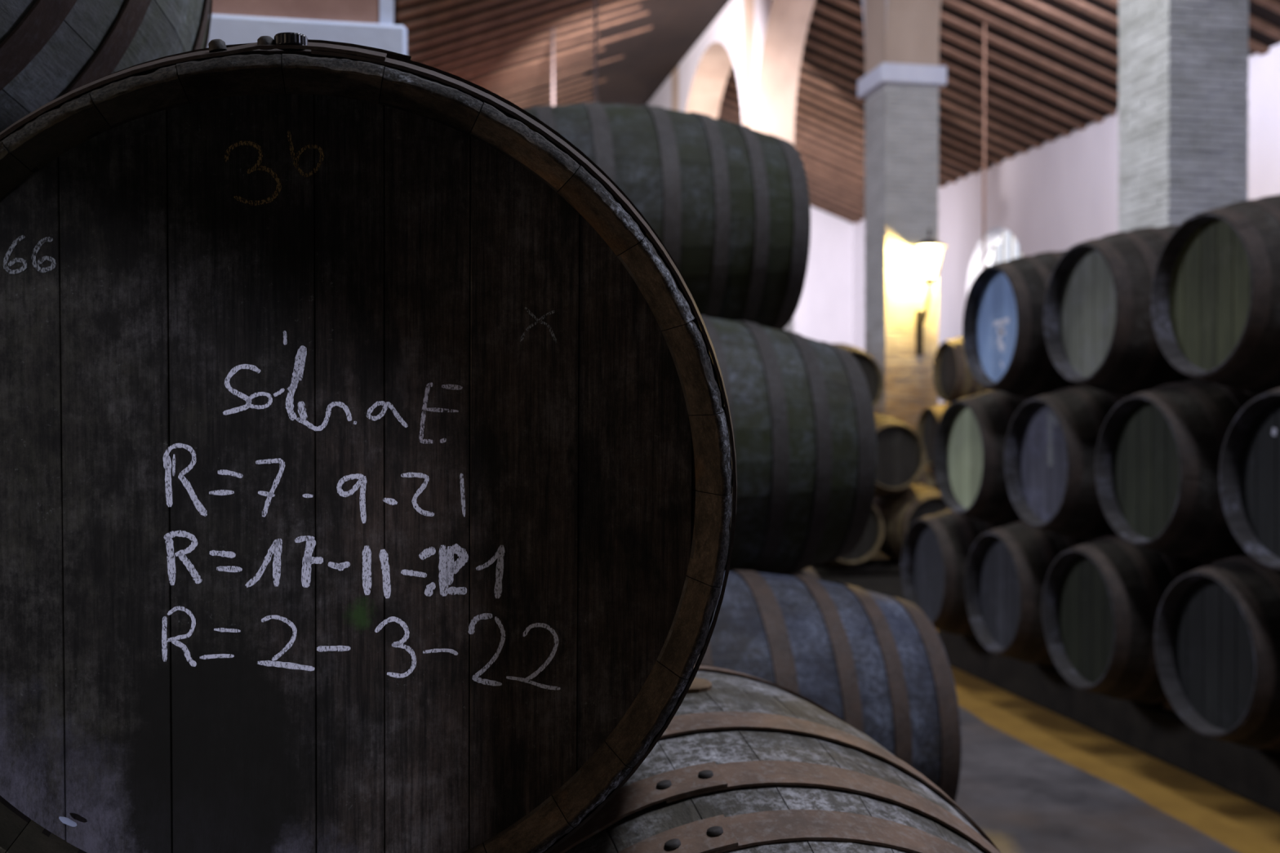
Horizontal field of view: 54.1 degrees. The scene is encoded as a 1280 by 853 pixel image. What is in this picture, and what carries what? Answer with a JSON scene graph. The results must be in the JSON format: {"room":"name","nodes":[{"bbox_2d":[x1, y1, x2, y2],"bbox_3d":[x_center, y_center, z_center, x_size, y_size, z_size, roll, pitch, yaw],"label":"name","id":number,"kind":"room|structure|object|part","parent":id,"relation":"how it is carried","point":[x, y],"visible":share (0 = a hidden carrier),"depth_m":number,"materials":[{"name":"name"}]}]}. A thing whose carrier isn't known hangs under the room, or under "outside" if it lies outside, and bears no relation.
{"room":"wine cellar","nodes":[
{"label":"wine cellar","id":0,"kind":"room"},
{"bbox_2d":[207,0,407,55],"bbox_3d":[-1.143,-1.961,3.745,0.870,7.260,0.800,0,0,-11],"label":"pier","id":1,"kind":"object","parent":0,"point":[368,23],"visible":0.18,"depth_m":3.41,"materials":[{"name":"paint"}]},
{"bbox_2d":[793,205,853,346],"bbox_3d":[-3.378,-3.555,34.155,20.200,9.946,0.400,0,0,-11],"label":"wall","id":2,"kind":"structure","parent":0,"point":[824,310],"depth_m":35.64,"materials":[{"name":"white paint"}]},
{"bbox_2d":[393,0,1279,223],"bbox_3d":[-0.010,-6.997,15.730,20.600,3.095,37.800,0,0,-11],"label":"ceiling","id":3,"kind":"structure","parent":0,"point":[1052,73],"depth_m":23.00,"materials":[{"name":"wood"}]},
{"bbox_2d":[551,27,554,106],"bbox_3d":[-1.451,-3.887,20.977,0.044,5.628,0.044,0,0,-11],"label":"hanging cable","id":4,"kind":"object","parent":3,"relation":"hanging from","point":[553,28],"visible":0.08,"depth_m":20.94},
{"bbox_2d":[594,0,597,102],"bbox_3d":[-0.634,-3.905,17.978,0.044,5.713,0.044,0,0,-11],"label":"hanging cable","id":5,"kind":"object","parent":3,"relation":"hanging from","point":[595,1],"visible":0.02,"depth_m":17.95,"materials":[{"name":"brown"}]},
{"bbox_2d":[982,21,986,268],"bbox_3d":[5.786,-2.640,21.069,0.048,8.331,0.048,0,0,-11],"label":"hanging cable","id":6,"kind":"object","parent":3,"relation":"hanging from","point":[984,23],"visible":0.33,"depth_m":21.03,"materials":[{"name":"brown"}]},
{"bbox_2d":[818,550,1279,852],"bbox_3d":[-0.059,1.713,15.793,19.700,0.314,37.000,0,0,-11],"label":"floor","id":7,"kind":"structure","parent":0,"point":[1033,779],"depth_m":5.62,"materials":[{"name":"grey concrete"}]},
{"bbox_2d":[782,317,794,332],"bbox_3d":[2.270,-1.568,22.188,0.880,6.170,0.880,0,0,-11],"label":"brick pillar","id":8,"kind":"structure","parent":7,"relation":"on","point":[789,326],"depth_m":21.89,"materials":[{"name":"white paint"}]},
{"bbox_2d":[647,0,941,145],"bbox_3d":[2.768,-6.332,19.581,0.720,3.400,29.750,0,0,-11],"label":"arcade","id":9,"kind":"object","parent":8,"relation":"on","point":[763,40],"visible":0.56,"depth_m":21.63,"materials":[{"name":"beige paint"}]},
{"bbox_2d":[810,558,901,567],"bbox_3d":[1.963,1.544,14.035,2.800,0.080,0.200,0,0,-11],"label":"stone kerb","id":10,"kind":"object","parent":7,"relation":"on","point":[871,562],"visible":0.02,"depth_m":14.08,"materials":[{"name":"stone"}]},
{"bbox_2d":[818,503,884,567],"bbox_3d":[2.113,1.084,13.734,0.904,0.909,1.240,0,0,-11],"label":"cask","id":11,"kind":"object","parent":10,"relation":"on","point":[871,540],"visible":0.22,"depth_m":13.23,"materials":[{"name":"brown wood"}]},
{"bbox_2d":[872,483,950,563],"bbox_3d":[3.035,1.083,13.913,0.904,0.909,1.240,0,0,-11],"label":"cask","id":12,"kind":"object","parent":10,"relation":"on","point":[898,511],"visible":0.31,"depth_m":13.45,"materials":[{"name":"brown wood"}]},
{"bbox_2d":[874,413,926,496],"bbox_3d":[2.574,0.314,13.817,0.904,0.909,1.240,0,0,-11],"label":"cask","id":13,"kind":"object","parent":12,"relation":"on","point":[901,456],"visible":0.49,"depth_m":13.29,"materials":[{"name":"brown wood"}]},
{"bbox_2d":[831,342,884,408],"bbox_3d":[2.113,-0.456,13.721,0.904,0.909,1.240,0,0,-11],"label":"cask","id":14,"kind":"object","parent":13,"relation":"on","point":[873,372],"visible":0.19,"depth_m":13.22,"materials":[{"name":"brown wood"}]},
{"bbox_2d":[811,564,901,576],"bbox_3d":[2.085,1.549,13.406,2.800,0.080,0.200,0,0,-11],"label":"stone kerb","id":15,"kind":"object","parent":7,"relation":"on","point":[887,569],"visible":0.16,"depth_m":13.37,"materials":[{"name":"stone"}]},
{"bbox_2d":[857,62,946,431],"bbox_3d":[3.404,-1.520,16.347,0.880,6.170,0.880,0,0,-11],"label":"brick pillar","id":16,"kind":"structure","parent":7,"relation":"on","point":[901,135],"depth_m":15.99,"materials":[{"name":"white brick"}]},
{"bbox_2d":[911,228,946,355],"bbox_3d":[3.635,-1.695,15.738,0.416,1.570,0.525,0,0,19],"label":"wall lantern","id":17,"kind":"object","parent":16,"relation":"attached to","point":[928,244],"visible":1,"depth_m":15.73,"materials":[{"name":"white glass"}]},
{"bbox_3d":[3.572,-1.197,16.008,0.100,0.570,0.015,0,0,-11],"label":"plate","id":18,"kind":"part","parent":17,"relation":"part of","materials":[{"name":"black metal"}]},
{"bbox_3d":[3.628,-2.020,15.714,0.090,0.140,0.086,0,0,-11],"label":"bulb","id":19,"kind":"part","parent":17,"relation":"part of","materials":[{"name":"white glass"}]},
{"bbox_2d":[937,630,1279,814],"bbox_3d":[2.697,1.527,5.902,0.180,0.249,5.740,0,0,-11],"label":"stone kerb","id":20,"kind":"object","parent":7,"relation":"on","point":[1252,775],"visible":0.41,"depth_m":6.35,"materials":[{"name":"stone"}]},
{"bbox_2d":[901,509,1003,638],"bbox_3d":[2.440,0.944,8.261,1.240,0.909,0.904,0,0,-11],"label":"cask","id":21,"kind":"object","parent":20,"relation":"on","point":[936,548],"visible":0.36,"depth_m":8.02,"materials":[{"name":"wood"}]},
{"bbox_2d":[964,520,1091,666],"bbox_3d":[2.632,0.952,7.333,1.240,0.909,0.904,0,0,-11],"label":"cask","id":22,"kind":"object","parent":20,"relation":"on","point":[1007,568],"visible":0.36,"depth_m":7.13,"materials":[{"name":"wood"}]},
{"bbox_2d":[933,390,1028,526],"bbox_3d":[2.556,0.184,7.795,1.240,0.911,0.904,0,0,-11],"label":"cask","id":23,"kind":"object","parent":22,"relation":"on","point":[971,433],"visible":0.39,"depth_m":7.59,"materials":[{"name":"brown wood"}]},
{"bbox_2d":[1041,534,1214,704],"bbox_3d":[2.797,0.960,6.399,1.240,0.909,0.904,0,0,-11],"label":"cask","id":24,"kind":"object","parent":20,"relation":"on","point":[1102,597],"visible":0.44,"depth_m":6.14,"materials":[{"name":"brown wood"}]},
{"bbox_2d":[1004,385,1124,541],"bbox_3d":[2.733,0.191,6.863,1.240,0.909,0.904,0,0,-11],"label":"cask","id":25,"kind":"object","parent":24,"relation":"on","point":[1051,442],"visible":0.45,"depth_m":6.65,"materials":[{"name":"brown wood"}]},
{"bbox_2d":[962,249,1080,399],"bbox_3d":[2.612,-0.580,7.316,1.240,0.909,0.904,0,0,-11],"label":"cask","id":26,"kind":"object","parent":25,"relation":"on","point":[1005,347],"visible":0.3,"depth_m":7.09,"materials":[{"name":"brown wood"}]},
{"bbox_2d":[1161,700,1177,715],"bbox_3d":[2.654,1.340,6.120,0.100,0.120,0.200,0,0,-11],"label":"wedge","id":27,"kind":"object","parent":20,"relation":"on","point":[1167,706],"visible":0.07,"depth_m":6.15,"materials":[{"name":"brown wood"}]},
{"bbox_3d":[3.172,0.975,4.541,1.240,0.909,0.904,0,0,-11],"label":"cask","id":28,"kind":"object","parent":20,"relation":"on","visible":0},
{"bbox_2d":[1218,387,1279,571],"bbox_3d":[3.086,0.206,5.000,1.240,0.909,0.904,0,0,-11],"label":"cask","id":29,"kind":"object","parent":28,"relation":"on","point":[1249,472],"visible":1,"depth_m":5.10,"materials":[{"name":"brown wood"}]},
{"bbox_2d":[1151,194,1279,395],"bbox_3d":[2.989,-0.565,5.458,1.240,0.909,0.904,0,0,-11],"label":"cask","id":30,"kind":"object","parent":29,"relation":"on","point":[1215,291],"visible":1,"depth_m":5.29,"materials":[{"name":"brown wood"}]},
{"bbox_2d":[1118,0,1248,231],"bbox_3d":[4.538,-1.472,10.506,0.880,6.170,0.880,0,0,-11],"label":"brick pillar","id":31,"kind":"structure","parent":7,"relation":"on","point":[1183,104],"depth_m":10.18,"materials":[{"name":"white brick"}]},
{"bbox_3d":[0.330,1.472,4.609,0.200,0.380,2.900,0,0,-11],"label":"stone kerb","id":32,"kind":"object","parent":7,"relation":"on","visible":0},
{"bbox_2d":[791,567,821,580],"bbox_3d":[0.016,0.860,4.543,1.240,0.909,0.904,0,0,-11],"label":"cask","id":33,"kind":"object","parent":32,"relation":"on","point":[809,572],"visible":0.02,"depth_m":4.51,"materials":[{"name":"brown wood"}]},
{"bbox_2d":[701,315,876,575],"bbox_3d":[0.055,0.084,4.071,1.240,0.909,0.904,0,0,-11],"label":"cask","id":34,"kind":"object","parent":33,"relation":"on","point":[802,411],"visible":0.38,"depth_m":3.79,"materials":[{"name":"brown wood"}]},
{"bbox_2d":[695,569,961,806],"bbox_3d":[0.197,0.868,3.611,1.240,0.909,0.904,0,0,-11],"label":"cask","id":35,"kind":"object","parent":32,"relation":"on","point":[877,663],"visible":0.27,"depth_m":3.36,"materials":[{"name":"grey wood"}]},
{"bbox_3d":[4.452,1.446,14.697,0.200,0.266,2.900,0,0,-11],"label":"stone kerb","id":36,"kind":"object","parent":7,"relation":"on","visible":0},
{"bbox_2d":[914,465,936,487],"bbox_3d":[3.957,0.884,15.564,1.240,0.909,0.904,0,0,-11],"label":"cask","id":37,"kind":"object","parent":36,"relation":"on","point":[928,477],"visible":0.02,"depth_m":15.22,"materials":[{"name":"brown wood"}]},
{"bbox_2d":[933,480,938,490],"bbox_3d":[4.138,0.892,14.631,1.240,0.909,0.904,0,0,-11],"label":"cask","id":38,"kind":"object","parent":36,"relation":"on","point":[935,486],"visible":0.02,"depth_m":14.78,"materials":[{"name":"brown wood"}]},
{"bbox_2d":[915,402,950,467],"bbox_3d":[4.048,0.123,15.091,1.240,0.909,0.904,0,0,-11],"label":"cask","id":39,"kind":"object","parent":38,"relation":"on","point":[929,419],"visible":0.09,"depth_m":15.07,"materials":[{"name":"brown wood"}]},
{"bbox_3d":[-0.861,1.463,1.169,2.950,0.456,0.200,0,0,-11],"label":"stone kerb","id":40,"kind":"object","parent":7,"relation":"on","visible":0},
{"bbox_2d":[549,662,1000,852],"bbox_3d":[0.064,0.793,1.669,0.899,0.907,1.240,0,0,-11],"label":"cask","id":41,"kind":"object","parent":40,"relation":"on","point":[744,764],"visible":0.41,"depth_m":1.35,"materials":[{"name":"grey wood"}]},
{"bbox_2d":[0,31,737,852],"bbox_3d":[-0.397,0.035,1.573,0.943,0.910,1.292,0,0,-11],"label":"cask","id":42,"kind":"object","parent":41,"relation":"on","point":[368,478],"depth_m":1.02,"materials":[{"name":"brown wood"}]},
{"bbox_3d":[-0.274,-0.302,0.983,0.025,0.010,0.026,0,1,40],"label":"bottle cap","id":43,"kind":"part","parent":42,"relation":"part of","materials":[{"name":"metal"}]},
{"bbox_3d":[3.217,1.518,6.003,0.200,0.266,5.740,0,0,-11],"label":"stone kerb","id":44,"kind":"object","parent":7,"relation":"on","visible":0},
{"bbox_2d":[1154,553,1279,752],"bbox_3d":[3.011,0.967,5.475,1.240,0.909,0.904,0,0,-11],"label":"cask","id":45,"kind":"object","parent":44,"relation":"on","point":[1217,629],"visible":0.96,"depth_m":5.32,"materials":[{"name":"brown wood"}]},
{"bbox_2d":[1094,377,1257,562],"bbox_3d":[2.908,0.199,5.930,1.240,0.909,0.907,0,0,-11],"label":"cask","id":46,"kind":"object","parent":45,"relation":"on","point":[1159,449],"visible":0.73,"depth_m":5.69,"materials":[{"name":"brown wood"}]},
{"bbox_2d":[1043,224,1194,397],"bbox_3d":[2.802,-0.572,6.388,1.240,0.909,0.904,0,0,-11],"label":"cask","id":47,"kind":"object","parent":46,"relation":"on","point":[1099,331],"visible":0.48,"depth_m":6.15,"materials":[{"name":"brown wood"}]},
{"bbox_2d":[853,43,1279,404],"bbox_3d":[9.856,-2.098,17.687,0.500,7.304,37.000,0,0,-11],"label":"wall","id":48,"kind":"structure","parent":0,"point":[1060,194],"depth_m":25.27,"materials":[{"name":"white paint"}]},
{"bbox_2d":[985,232,1022,266],"bbox_3d":[8.141,-2.636,27.409,0.090,3.420,2.750,0,0,-11],"label":"window","id":49,"kind":"structure","parent":48,"relation":"in","point":[1003,234],"depth_m":27.75,"materials":[{"name":"white glass"}]},
{"bbox_2d":[1115,108,1119,232],"bbox_3d":[8.704,-2.085,22.098,0.120,7.204,0.900,0,0,-11],"label":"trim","id":50,"kind":"structure","parent":48,"relation":"attached to","point":[1117,116],"depth_m":22.48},
{"bbox_3d":[-0.878,0.810,1.486,0.904,0.909,1.240,0,0,-11],"label":"cask","id":51,"kind":"object","parent":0,"visible":0},
{"bbox_3d":[-1.438,0.106,1.372,0.904,0.909,1.240,0,0,-11],"label":"cask","id":52,"kind":"object","parent":51,"relation":"on","visible":0},
{"bbox_2d":[0,0,212,132],"bbox_3d":[-1.007,-0.656,1.510,0.900,0.907,1.240,0,0,-11],"label":"cask","id":53,"kind":"object","parent":52,"relation":"on","point":[50,49],"visible":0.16,"depth_m":1.36,"materials":[{"name":"brown wood"}]},
{"bbox_3d":[4.319,0.899,13.699,1.240,0.909,0.904,0,0,-11],"label":"cask","id":54,"kind":"object","parent":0,"visible":0},
{"bbox_3d":[4.229,0.131,14.159,1.240,0.909,0.904,0,0,-11],"label":"cask","id":55,"kind":"object","parent":54,"relation":"on","visible":0},
{"bbox_2d":[932,336,992,403],"bbox_3d":[4.138,-0.640,14.619,1.240,0.909,0.904,0,0,-11],"label":"cask","id":56,"kind":"object","parent":55,"relation":"on","point":[953,380],"visible":0.31,"depth_m":14.45,"materials":[{"name":"brown wood"}]},
{"bbox_3d":[-0.165,0.852,5.476,1.240,0.909,0.904,0,0,-11],"label":"cask","id":57,"kind":"object","parent":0,"visible":0},
{"bbox_3d":[-0.126,0.076,5.003,1.240,0.909,0.904,0,0,-11],"label":"cask","id":58,"kind":"object","parent":57,"relation":"on","visible":0},
{"bbox_2d":[524,102,810,328],"bbox_3d":[-0.086,-0.705,4.531,1.240,0.909,0.904,0,0,-11],"label":"cask","id":59,"kind":"object","parent":58,"relation":"on","point":[728,202],"visible":0.44,"depth_m":4.22,"materials":[{"name":"brown wood"}]}
]}

